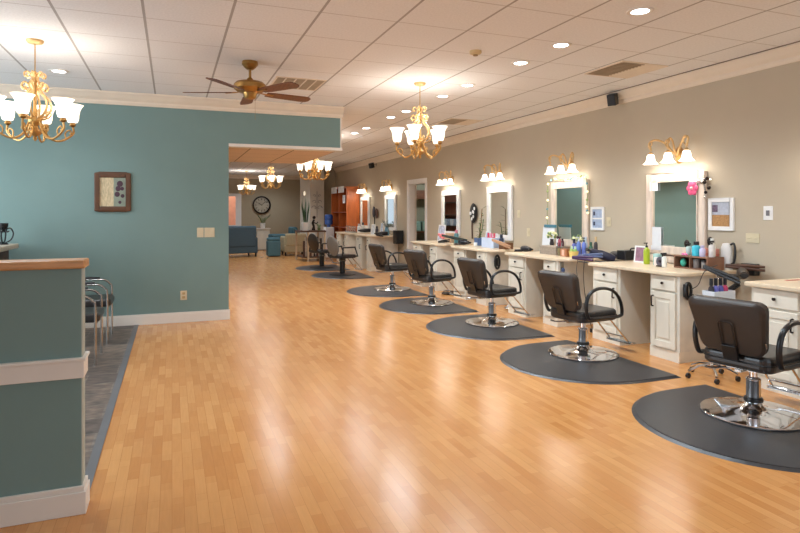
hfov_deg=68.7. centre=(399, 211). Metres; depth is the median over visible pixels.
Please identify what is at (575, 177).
garland
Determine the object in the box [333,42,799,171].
trim
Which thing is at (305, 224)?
potted plant
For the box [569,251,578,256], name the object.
basket
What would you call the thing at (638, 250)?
picture
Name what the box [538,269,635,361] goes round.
salon chair
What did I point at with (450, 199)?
mirror
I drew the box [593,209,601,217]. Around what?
photo
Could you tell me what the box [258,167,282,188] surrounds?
chandelier
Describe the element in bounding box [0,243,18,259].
reception desk
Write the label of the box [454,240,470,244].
hair dryer
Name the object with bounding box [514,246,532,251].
hair dryer
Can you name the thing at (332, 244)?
salon chair
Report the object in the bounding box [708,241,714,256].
bottle
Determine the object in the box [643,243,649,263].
bottle
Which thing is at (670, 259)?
ledge
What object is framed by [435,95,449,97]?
recessed light
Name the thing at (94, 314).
chair
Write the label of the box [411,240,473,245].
countertop
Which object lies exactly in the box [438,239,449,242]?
iron
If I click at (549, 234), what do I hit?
flower vase
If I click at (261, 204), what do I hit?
wall clock
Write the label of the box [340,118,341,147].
trim
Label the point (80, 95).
trim
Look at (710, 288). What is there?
bottle
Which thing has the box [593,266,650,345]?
base cabinet
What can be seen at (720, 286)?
bottle
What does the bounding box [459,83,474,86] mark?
recessed light
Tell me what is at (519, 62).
recessed light
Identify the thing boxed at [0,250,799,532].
floor
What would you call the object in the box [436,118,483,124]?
ceiling vent
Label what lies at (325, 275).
mat
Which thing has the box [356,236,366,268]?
base cabinet
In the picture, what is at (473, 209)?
wall ornament
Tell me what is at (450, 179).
vanity light
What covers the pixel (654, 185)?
paper
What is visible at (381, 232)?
hair dryer
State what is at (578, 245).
bottle
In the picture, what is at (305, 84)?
ceiling vent
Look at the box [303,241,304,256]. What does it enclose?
board
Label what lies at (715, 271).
iron
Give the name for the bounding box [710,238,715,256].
bottle
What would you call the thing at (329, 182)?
wall
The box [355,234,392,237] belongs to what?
countertop
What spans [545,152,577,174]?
vanity light
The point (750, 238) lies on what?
wall switch
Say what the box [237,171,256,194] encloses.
chandelier
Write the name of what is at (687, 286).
holder
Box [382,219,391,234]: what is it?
vase
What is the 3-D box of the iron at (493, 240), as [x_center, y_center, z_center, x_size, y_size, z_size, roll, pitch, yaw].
[1.534,0.482,8.868,0.034,0.137,0.495,0,0,-24]
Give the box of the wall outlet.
[180,291,186,299]
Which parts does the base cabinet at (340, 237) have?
door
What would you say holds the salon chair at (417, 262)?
on the mat at (403, 305)
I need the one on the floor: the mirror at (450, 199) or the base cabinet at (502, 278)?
the base cabinet at (502, 278)
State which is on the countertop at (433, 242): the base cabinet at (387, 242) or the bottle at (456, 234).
the bottle at (456, 234)
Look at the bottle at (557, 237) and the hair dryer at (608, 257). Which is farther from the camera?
the bottle at (557, 237)
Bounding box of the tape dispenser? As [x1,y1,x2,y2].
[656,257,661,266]
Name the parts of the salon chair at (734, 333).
armrest, pump lever, slot trim, backrest, seat plate, plate, seat, foot plate, armrest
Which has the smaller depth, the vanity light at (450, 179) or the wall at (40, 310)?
the wall at (40, 310)
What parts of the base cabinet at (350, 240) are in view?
door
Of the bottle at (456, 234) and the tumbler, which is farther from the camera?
the bottle at (456, 234)
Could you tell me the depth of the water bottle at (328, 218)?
18.24 m
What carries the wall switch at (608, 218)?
attached to the wall at (742, 130)
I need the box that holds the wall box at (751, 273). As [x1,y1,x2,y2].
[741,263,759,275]
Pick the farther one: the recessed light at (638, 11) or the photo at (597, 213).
the photo at (597, 213)
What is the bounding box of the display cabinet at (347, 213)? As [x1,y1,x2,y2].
[331,186,359,239]
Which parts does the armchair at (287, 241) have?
arm, backrest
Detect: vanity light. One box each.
[357,183,366,192]
[380,179,391,190]
[436,170,453,184]
[480,163,503,180]
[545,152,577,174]
[643,135,694,164]
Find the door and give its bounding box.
[407,178,426,272]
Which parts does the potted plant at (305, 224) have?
pot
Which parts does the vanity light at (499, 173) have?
lamp shade, arm, lamp shade, lamp shade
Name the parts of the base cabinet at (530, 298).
drawer, door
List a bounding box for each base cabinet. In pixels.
[256,228,270,249]
[337,233,344,261]
[343,234,356,263]
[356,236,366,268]
[366,237,397,270]
[413,243,429,286]
[429,245,453,290]
[454,248,476,299]
[476,251,508,305]
[508,256,543,317]
[543,260,595,326]
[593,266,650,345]
[650,274,733,362]
[752,287,799,398]
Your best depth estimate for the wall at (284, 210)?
23.77 m
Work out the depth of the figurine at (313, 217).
17.02 m
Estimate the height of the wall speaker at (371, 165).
0.165 m
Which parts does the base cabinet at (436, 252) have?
drawer, door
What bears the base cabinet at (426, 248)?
on the floor
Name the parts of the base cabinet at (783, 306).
drawer, door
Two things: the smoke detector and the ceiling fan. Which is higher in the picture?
the smoke detector
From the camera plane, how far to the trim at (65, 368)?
2.69 m
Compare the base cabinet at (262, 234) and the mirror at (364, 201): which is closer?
the mirror at (364, 201)
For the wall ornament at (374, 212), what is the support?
attached to the wall at (742, 130)
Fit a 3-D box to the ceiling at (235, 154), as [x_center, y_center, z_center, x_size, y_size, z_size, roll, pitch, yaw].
[-2.071,-0.935,9.368,1.545,0.090,2.540,0,0,-21]
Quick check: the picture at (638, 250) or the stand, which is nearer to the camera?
the picture at (638, 250)
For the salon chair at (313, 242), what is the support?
on the mat at (335, 267)
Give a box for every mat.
[295,264,349,270]
[311,271,373,278]
[346,284,427,296]
[379,297,478,314]
[426,314,554,340]
[500,340,680,384]
[632,384,799,472]
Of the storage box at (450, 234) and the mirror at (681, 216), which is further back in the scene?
the storage box at (450, 234)
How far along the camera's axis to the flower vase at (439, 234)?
11.11 m
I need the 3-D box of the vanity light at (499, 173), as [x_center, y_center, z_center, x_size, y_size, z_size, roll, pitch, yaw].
[1.581,-0.669,9.814,0.247,0.286,0.652,0,0,-21]
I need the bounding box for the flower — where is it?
[686,178,699,194]
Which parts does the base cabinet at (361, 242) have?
door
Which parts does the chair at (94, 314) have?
arm leg, seat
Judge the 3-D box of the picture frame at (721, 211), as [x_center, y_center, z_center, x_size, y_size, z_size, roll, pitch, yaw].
[3.231,0.022,5.885,0.024,0.330,0.290,0,0,-21]
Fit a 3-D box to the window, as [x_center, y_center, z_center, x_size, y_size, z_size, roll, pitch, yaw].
[-7.279,-0.045,22.946,2.040,1.370,0.106,0,0,-21]
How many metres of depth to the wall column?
19.37 m
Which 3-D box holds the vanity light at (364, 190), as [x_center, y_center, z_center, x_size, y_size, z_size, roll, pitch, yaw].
[-1.063,-0.669,16.597,0.247,0.286,0.652,0,0,-21]
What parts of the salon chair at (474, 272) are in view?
backrest, armrest, seat, plate, armrest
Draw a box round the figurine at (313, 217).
[312,216,317,230]
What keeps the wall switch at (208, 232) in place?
attached to the wall at (177, 160)
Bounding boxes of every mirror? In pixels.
[360,196,369,228]
[384,194,396,230]
[441,189,460,235]
[487,185,512,240]
[551,179,588,246]
[646,170,706,254]
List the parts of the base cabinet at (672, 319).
drawer, door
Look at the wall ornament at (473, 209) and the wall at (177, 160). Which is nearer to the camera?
the wall at (177, 160)
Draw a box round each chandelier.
[0,38,82,142]
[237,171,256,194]
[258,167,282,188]
[297,159,332,179]
[390,82,447,159]
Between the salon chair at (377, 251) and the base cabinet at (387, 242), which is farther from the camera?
the base cabinet at (387, 242)
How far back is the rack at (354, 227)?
16.25 m
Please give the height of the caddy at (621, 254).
0.149 m
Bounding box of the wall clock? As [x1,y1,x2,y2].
[252,196,270,213]
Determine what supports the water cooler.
on the floor
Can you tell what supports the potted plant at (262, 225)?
on the base cabinet at (262, 234)
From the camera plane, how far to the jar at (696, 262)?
5.79 m
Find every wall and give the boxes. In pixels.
[0,98,339,327]
[0,268,80,496]
[229,178,299,233]
[324,168,334,226]
[335,61,799,300]
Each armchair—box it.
[268,227,297,237]
[280,233,306,255]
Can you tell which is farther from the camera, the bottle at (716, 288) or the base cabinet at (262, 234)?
the base cabinet at (262, 234)
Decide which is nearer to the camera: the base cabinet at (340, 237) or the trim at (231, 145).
the trim at (231, 145)
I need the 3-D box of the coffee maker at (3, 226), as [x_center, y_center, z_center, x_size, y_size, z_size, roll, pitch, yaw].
[-4.443,0.244,6.554,0.150,0.240,0.150,0,0,24]
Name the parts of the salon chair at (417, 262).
backrest, plate, seat, armrest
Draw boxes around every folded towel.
[416,221,420,230]
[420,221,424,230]
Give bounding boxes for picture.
[438,226,444,239]
[635,247,643,260]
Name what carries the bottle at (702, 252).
on the organizer
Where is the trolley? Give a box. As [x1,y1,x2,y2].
[685,362,740,384]
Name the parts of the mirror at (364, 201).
molding, glass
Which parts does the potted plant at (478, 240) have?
pot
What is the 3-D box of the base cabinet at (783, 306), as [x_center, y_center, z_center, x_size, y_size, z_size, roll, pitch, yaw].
[3.268,1.015,4.724,0.759,0.810,0.430,0,0,-21]
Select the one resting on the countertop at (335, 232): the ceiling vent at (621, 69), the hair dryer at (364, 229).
the hair dryer at (364, 229)
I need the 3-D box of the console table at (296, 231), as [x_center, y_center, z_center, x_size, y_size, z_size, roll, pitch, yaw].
[-2.642,0.980,17.216,0.740,0.880,0.900,0,0,-21]
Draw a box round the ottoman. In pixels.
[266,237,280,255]
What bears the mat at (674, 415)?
on the floor
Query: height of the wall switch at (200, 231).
0.125 m
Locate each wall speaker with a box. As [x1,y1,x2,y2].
[368,162,376,168]
[607,93,618,105]
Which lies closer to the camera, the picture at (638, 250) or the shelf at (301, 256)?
the picture at (638, 250)
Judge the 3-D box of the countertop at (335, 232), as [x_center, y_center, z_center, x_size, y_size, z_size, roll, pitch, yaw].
[-1.281,0.589,16.426,0.773,0.038,1.300,0,0,-21]
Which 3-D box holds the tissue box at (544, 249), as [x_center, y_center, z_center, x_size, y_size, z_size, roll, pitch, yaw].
[2.085,0.512,7.896,0.230,0.115,0.370,0,0,-21]
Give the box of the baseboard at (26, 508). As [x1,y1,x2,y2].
[0,475,89,527]
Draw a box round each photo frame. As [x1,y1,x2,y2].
[371,224,375,234]
[437,225,445,240]
[634,245,644,262]
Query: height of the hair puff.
0.090 m
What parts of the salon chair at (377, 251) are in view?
backrest, armrest, seat, plate, armrest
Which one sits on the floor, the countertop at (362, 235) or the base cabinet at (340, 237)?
the base cabinet at (340, 237)
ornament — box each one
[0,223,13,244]
[372,206,377,223]
[469,203,476,238]
[692,176,711,197]
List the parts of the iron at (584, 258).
arm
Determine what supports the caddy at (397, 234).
attached to the countertop at (362, 235)
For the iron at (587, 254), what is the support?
on the tool rack
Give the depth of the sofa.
18.37 m
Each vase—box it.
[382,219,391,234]
[438,233,444,239]
[546,231,557,244]
[571,234,582,243]
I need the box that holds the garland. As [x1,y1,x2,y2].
[546,175,588,224]
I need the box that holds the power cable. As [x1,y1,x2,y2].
[583,261,591,327]
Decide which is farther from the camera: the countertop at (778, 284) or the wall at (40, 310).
the countertop at (778, 284)
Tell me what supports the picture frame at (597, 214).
attached to the wall at (742, 130)
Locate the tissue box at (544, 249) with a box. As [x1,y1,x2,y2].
[539,245,569,254]
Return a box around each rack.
[345,225,356,232]
[499,242,512,248]
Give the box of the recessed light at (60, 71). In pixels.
[49,69,68,73]
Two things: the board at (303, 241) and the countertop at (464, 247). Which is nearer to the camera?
the countertop at (464, 247)
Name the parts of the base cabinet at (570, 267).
door, drawer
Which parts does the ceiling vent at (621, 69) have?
blank panel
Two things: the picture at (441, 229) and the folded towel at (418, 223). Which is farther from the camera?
the folded towel at (418, 223)
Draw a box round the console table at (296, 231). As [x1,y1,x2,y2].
[295,230,325,261]
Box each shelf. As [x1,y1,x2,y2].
[297,254,318,257]
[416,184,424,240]
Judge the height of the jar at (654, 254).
0.120 m
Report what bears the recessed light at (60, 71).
in the ceiling at (370, 54)
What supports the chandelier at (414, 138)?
hanging from the ceiling at (370, 54)
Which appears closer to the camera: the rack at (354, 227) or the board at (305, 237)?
the rack at (354, 227)
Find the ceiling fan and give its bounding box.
[183,60,310,104]
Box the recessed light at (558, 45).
[550,42,571,48]
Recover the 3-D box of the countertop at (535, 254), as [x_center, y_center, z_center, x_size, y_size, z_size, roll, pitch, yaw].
[2.078,0.589,7.808,0.773,0.038,1.320,0,0,-21]
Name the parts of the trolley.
leg, leg, leg, leg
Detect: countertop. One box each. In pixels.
[335,232,370,234]
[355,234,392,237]
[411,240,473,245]
[451,245,532,251]
[505,251,603,261]
[588,261,736,276]
[744,278,799,292]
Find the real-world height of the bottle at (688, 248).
0.120 m
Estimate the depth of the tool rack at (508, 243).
8.93 m
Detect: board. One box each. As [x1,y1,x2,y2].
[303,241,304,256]
[305,237,306,255]
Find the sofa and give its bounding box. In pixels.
[229,226,257,256]
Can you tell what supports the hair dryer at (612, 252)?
on the tool rack
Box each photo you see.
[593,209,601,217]
[593,219,601,227]
[712,205,717,211]
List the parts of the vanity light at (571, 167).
lamp shade, arm, lamp shade, arm, arm, lamp shade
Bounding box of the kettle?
[721,242,736,269]
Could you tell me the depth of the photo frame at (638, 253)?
6.61 m
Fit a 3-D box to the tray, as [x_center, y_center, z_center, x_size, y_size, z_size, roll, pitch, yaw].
[0.825,1.391,10.110,0.220,0.057,0.217,0,0,-21]
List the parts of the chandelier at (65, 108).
lamp shade, lamp shade, arm, arm, lamp shade, arm, stem, arm, lamp shade, arm, arm, lamp shade, lamp shade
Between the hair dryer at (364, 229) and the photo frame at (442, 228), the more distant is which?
the hair dryer at (364, 229)
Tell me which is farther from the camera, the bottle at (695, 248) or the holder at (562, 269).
the holder at (562, 269)
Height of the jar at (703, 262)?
0.085 m
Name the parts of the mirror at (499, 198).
molding, glass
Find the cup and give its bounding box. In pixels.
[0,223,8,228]
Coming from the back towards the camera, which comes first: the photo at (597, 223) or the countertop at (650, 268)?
the photo at (597, 223)
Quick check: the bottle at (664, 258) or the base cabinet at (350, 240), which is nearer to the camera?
the bottle at (664, 258)
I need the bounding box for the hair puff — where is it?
[680,258,685,266]
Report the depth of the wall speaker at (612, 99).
7.11 m
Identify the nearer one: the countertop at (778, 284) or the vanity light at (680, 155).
the countertop at (778, 284)
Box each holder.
[494,254,500,269]
[560,262,564,271]
[683,282,692,299]
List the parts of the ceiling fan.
blade, blade, blade, motor, blade, blade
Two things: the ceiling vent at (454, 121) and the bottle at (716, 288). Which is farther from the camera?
the ceiling vent at (454, 121)
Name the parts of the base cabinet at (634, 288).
door, drawer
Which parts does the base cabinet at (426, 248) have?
drawer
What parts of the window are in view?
pane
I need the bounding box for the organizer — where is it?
[674,254,723,270]
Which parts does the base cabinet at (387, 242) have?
door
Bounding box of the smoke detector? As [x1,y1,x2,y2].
[469,49,481,55]
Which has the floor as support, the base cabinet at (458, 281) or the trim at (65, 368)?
the base cabinet at (458, 281)
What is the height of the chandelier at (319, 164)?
0.870 m
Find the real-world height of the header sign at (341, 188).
0.190 m
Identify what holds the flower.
attached to the mirror at (681, 216)
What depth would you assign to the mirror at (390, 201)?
14.70 m
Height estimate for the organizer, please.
0.130 m
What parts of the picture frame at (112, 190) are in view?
birch panel, panel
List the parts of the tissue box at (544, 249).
lid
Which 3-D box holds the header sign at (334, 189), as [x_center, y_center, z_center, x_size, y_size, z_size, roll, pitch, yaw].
[-2.064,-0.675,18.321,0.016,0.190,0.600,0,0,-21]
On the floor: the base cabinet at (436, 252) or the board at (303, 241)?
the base cabinet at (436, 252)
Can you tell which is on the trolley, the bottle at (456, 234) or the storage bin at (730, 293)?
the storage bin at (730, 293)
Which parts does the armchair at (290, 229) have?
backrest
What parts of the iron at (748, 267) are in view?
arm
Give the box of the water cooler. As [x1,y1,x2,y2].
[323,214,333,257]
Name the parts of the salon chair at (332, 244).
backrest, seat, plate, armrest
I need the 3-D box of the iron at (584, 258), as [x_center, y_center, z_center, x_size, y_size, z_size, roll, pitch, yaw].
[2.162,0.545,6.928,0.034,0.057,0.342,0,0,-25]
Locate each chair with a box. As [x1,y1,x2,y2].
[85,277,113,343]
[85,287,104,365]
[308,233,339,267]
[327,236,362,275]
[368,243,421,291]
[403,249,465,305]
[457,257,533,327]
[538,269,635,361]
[688,294,799,431]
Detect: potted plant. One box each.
[258,214,270,227]
[301,199,309,230]
[474,206,486,245]
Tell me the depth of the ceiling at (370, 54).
5.20 m
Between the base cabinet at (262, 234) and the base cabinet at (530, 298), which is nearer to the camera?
the base cabinet at (530, 298)
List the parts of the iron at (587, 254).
arm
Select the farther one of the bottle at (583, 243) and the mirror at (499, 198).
the mirror at (499, 198)
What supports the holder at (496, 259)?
attached to the base cabinet at (502, 278)
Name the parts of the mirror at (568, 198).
molding, glass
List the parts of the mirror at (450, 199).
molding, glass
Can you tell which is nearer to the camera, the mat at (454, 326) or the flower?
the flower
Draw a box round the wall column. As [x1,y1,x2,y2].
[300,167,323,253]
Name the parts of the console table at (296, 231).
leg, leg, leg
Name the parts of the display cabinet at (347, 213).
panel, panel, panel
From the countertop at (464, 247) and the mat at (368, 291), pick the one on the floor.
the mat at (368, 291)
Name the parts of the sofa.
backrest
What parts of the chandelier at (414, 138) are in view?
lamp shade, arm, lamp shade, lamp shade, arm, arm, arm, lamp shade, lamp shade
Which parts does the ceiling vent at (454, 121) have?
blank panel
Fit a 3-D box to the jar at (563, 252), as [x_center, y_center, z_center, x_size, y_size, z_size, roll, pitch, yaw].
[2.132,0.522,7.523,0.084,0.095,0.130,0,0,-21]
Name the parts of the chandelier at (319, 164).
lamp shade, lamp shade, lamp shade, lamp shade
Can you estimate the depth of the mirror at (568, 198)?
8.08 m
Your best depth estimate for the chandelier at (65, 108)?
5.02 m
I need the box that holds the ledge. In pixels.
[650,254,673,262]
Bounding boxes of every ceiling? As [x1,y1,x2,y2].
[0,0,799,175]
[229,148,332,163]
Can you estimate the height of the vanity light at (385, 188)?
0.286 m
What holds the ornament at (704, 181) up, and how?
hanging from the mirror at (681, 216)
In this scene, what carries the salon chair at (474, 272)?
on the mat at (454, 326)
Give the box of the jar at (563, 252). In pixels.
[560,249,569,256]
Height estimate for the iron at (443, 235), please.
0.117 m
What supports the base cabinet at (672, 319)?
on the floor
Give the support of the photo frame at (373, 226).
on the countertop at (362, 235)
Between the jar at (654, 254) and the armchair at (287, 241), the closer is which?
the jar at (654, 254)
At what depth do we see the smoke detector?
5.34 m
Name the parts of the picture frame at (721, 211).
cork panel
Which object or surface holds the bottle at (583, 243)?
on the countertop at (535, 254)
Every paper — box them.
[650,182,657,190]
[651,227,660,249]
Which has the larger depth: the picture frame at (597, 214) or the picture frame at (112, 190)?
the picture frame at (597, 214)
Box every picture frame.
[94,172,130,211]
[590,207,604,229]
[708,198,734,230]
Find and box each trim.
[0,84,343,117]
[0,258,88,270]
[0,351,89,384]
[81,268,84,484]
[85,325,138,487]
[229,143,341,151]
[229,174,299,179]
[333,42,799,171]
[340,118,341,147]
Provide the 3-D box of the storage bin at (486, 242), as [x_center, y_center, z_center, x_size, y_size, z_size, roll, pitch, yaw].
[1.491,0.489,9.393,0.200,0.160,0.380,0,0,-21]
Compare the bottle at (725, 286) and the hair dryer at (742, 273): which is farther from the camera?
the hair dryer at (742, 273)
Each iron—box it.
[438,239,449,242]
[442,234,466,240]
[492,239,510,248]
[572,256,593,260]
[577,253,602,257]
[703,265,739,283]
[725,264,764,271]
[728,281,740,289]
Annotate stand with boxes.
[542,224,556,244]
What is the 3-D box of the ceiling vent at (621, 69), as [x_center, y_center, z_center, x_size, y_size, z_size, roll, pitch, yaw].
[2.340,-1.474,6.085,0.580,0.012,0.580,0,0,-21]
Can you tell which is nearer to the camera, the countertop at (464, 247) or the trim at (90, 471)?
the trim at (90, 471)
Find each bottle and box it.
[325,214,332,226]
[454,230,458,242]
[556,236,560,245]
[576,237,580,254]
[581,238,585,253]
[594,237,597,249]
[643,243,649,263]
[660,253,666,267]
[685,243,690,254]
[692,241,700,255]
[699,245,705,256]
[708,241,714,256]
[708,278,713,291]
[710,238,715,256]
[713,278,718,291]
[718,278,723,291]
[723,278,727,290]
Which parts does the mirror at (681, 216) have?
molding, glass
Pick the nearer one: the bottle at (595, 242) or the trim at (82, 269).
the trim at (82, 269)
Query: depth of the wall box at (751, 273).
5.50 m
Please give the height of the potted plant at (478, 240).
0.672 m
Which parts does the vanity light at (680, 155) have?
lamp shade, arm, lamp shade, arm, wall plate, arm, lamp shade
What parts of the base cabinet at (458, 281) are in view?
drawer, door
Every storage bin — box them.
[482,237,504,247]
[702,290,734,298]
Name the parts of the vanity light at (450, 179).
lamp shade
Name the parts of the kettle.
handle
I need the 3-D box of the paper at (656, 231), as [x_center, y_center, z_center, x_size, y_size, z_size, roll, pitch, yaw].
[2.903,0.300,6.632,0.002,0.260,0.150,0,0,-21]
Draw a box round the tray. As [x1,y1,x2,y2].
[442,290,453,294]
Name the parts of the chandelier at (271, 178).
lamp shade, lamp shade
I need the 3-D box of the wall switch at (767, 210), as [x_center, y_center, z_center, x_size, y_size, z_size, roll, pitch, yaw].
[3.414,0.010,5.429,0.014,0.130,0.093,0,0,-21]
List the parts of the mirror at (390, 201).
molding, glass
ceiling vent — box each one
[270,76,326,90]
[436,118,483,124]
[584,60,667,78]
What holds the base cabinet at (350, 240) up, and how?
on the floor
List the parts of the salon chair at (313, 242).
backrest, seat, plate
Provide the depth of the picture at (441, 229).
11.44 m
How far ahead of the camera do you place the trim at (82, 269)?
2.77 m
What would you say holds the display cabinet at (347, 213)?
on the floor
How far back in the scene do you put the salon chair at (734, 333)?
3.92 m
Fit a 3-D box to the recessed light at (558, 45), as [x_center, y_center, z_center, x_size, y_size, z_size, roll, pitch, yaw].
[1.426,-1.476,5.181,0.190,0.008,0.190,0,0,-21]
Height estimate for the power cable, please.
0.824 m
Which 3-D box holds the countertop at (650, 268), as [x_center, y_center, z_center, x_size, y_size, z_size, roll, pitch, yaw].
[2.717,0.589,6.168,0.773,0.038,1.280,0,0,-21]
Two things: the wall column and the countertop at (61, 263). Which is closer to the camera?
the countertop at (61, 263)
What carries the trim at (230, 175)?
attached to the wall at (284, 210)
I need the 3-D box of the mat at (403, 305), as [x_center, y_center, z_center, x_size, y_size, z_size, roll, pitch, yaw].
[0.292,1.412,8.807,1.200,0.016,1.550,0,0,-21]
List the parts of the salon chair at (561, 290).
slot trim, backrest, armrest, seat, plate, armrest, foot plate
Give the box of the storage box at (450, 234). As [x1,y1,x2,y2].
[446,233,454,242]
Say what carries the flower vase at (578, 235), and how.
on the block
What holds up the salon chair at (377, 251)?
on the mat at (368, 291)
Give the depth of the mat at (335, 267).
14.53 m
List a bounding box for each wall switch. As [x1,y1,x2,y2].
[197,228,203,236]
[204,228,214,236]
[607,217,610,226]
[746,233,759,242]
[763,206,772,219]
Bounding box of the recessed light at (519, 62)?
[511,60,529,65]
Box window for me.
[229,194,240,225]
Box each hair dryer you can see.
[358,228,370,231]
[374,231,387,234]
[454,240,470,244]
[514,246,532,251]
[585,248,614,261]
[610,251,616,258]
[731,268,748,278]
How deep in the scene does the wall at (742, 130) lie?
6.87 m
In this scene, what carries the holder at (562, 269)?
attached to the base cabinet at (570, 267)
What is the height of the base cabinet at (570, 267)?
0.810 m
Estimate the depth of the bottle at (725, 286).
4.97 m
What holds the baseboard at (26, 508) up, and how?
attached to the wall at (40, 310)
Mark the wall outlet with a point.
(183, 294)
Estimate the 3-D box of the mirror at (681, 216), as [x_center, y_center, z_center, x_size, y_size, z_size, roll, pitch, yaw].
[3.010,0.016,6.411,0.050,0.909,0.800,0,0,-21]
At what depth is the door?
13.67 m
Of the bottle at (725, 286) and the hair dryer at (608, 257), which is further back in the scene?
the hair dryer at (608, 257)
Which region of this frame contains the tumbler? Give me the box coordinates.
[557,243,562,255]
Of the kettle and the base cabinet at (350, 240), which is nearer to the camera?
the kettle
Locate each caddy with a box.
[393,230,402,243]
[617,248,634,259]
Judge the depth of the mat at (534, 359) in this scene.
5.25 m
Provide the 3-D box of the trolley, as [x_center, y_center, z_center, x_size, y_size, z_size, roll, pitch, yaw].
[2.657,1.121,5.026,0.424,0.597,0.383,0,0,-21]
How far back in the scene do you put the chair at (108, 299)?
6.31 m
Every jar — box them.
[560,249,569,256]
[653,253,661,264]
[693,259,700,267]
[701,260,705,268]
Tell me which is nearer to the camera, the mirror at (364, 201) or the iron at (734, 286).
the iron at (734, 286)
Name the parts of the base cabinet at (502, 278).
drawer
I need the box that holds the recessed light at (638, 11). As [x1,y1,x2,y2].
[626,6,653,15]

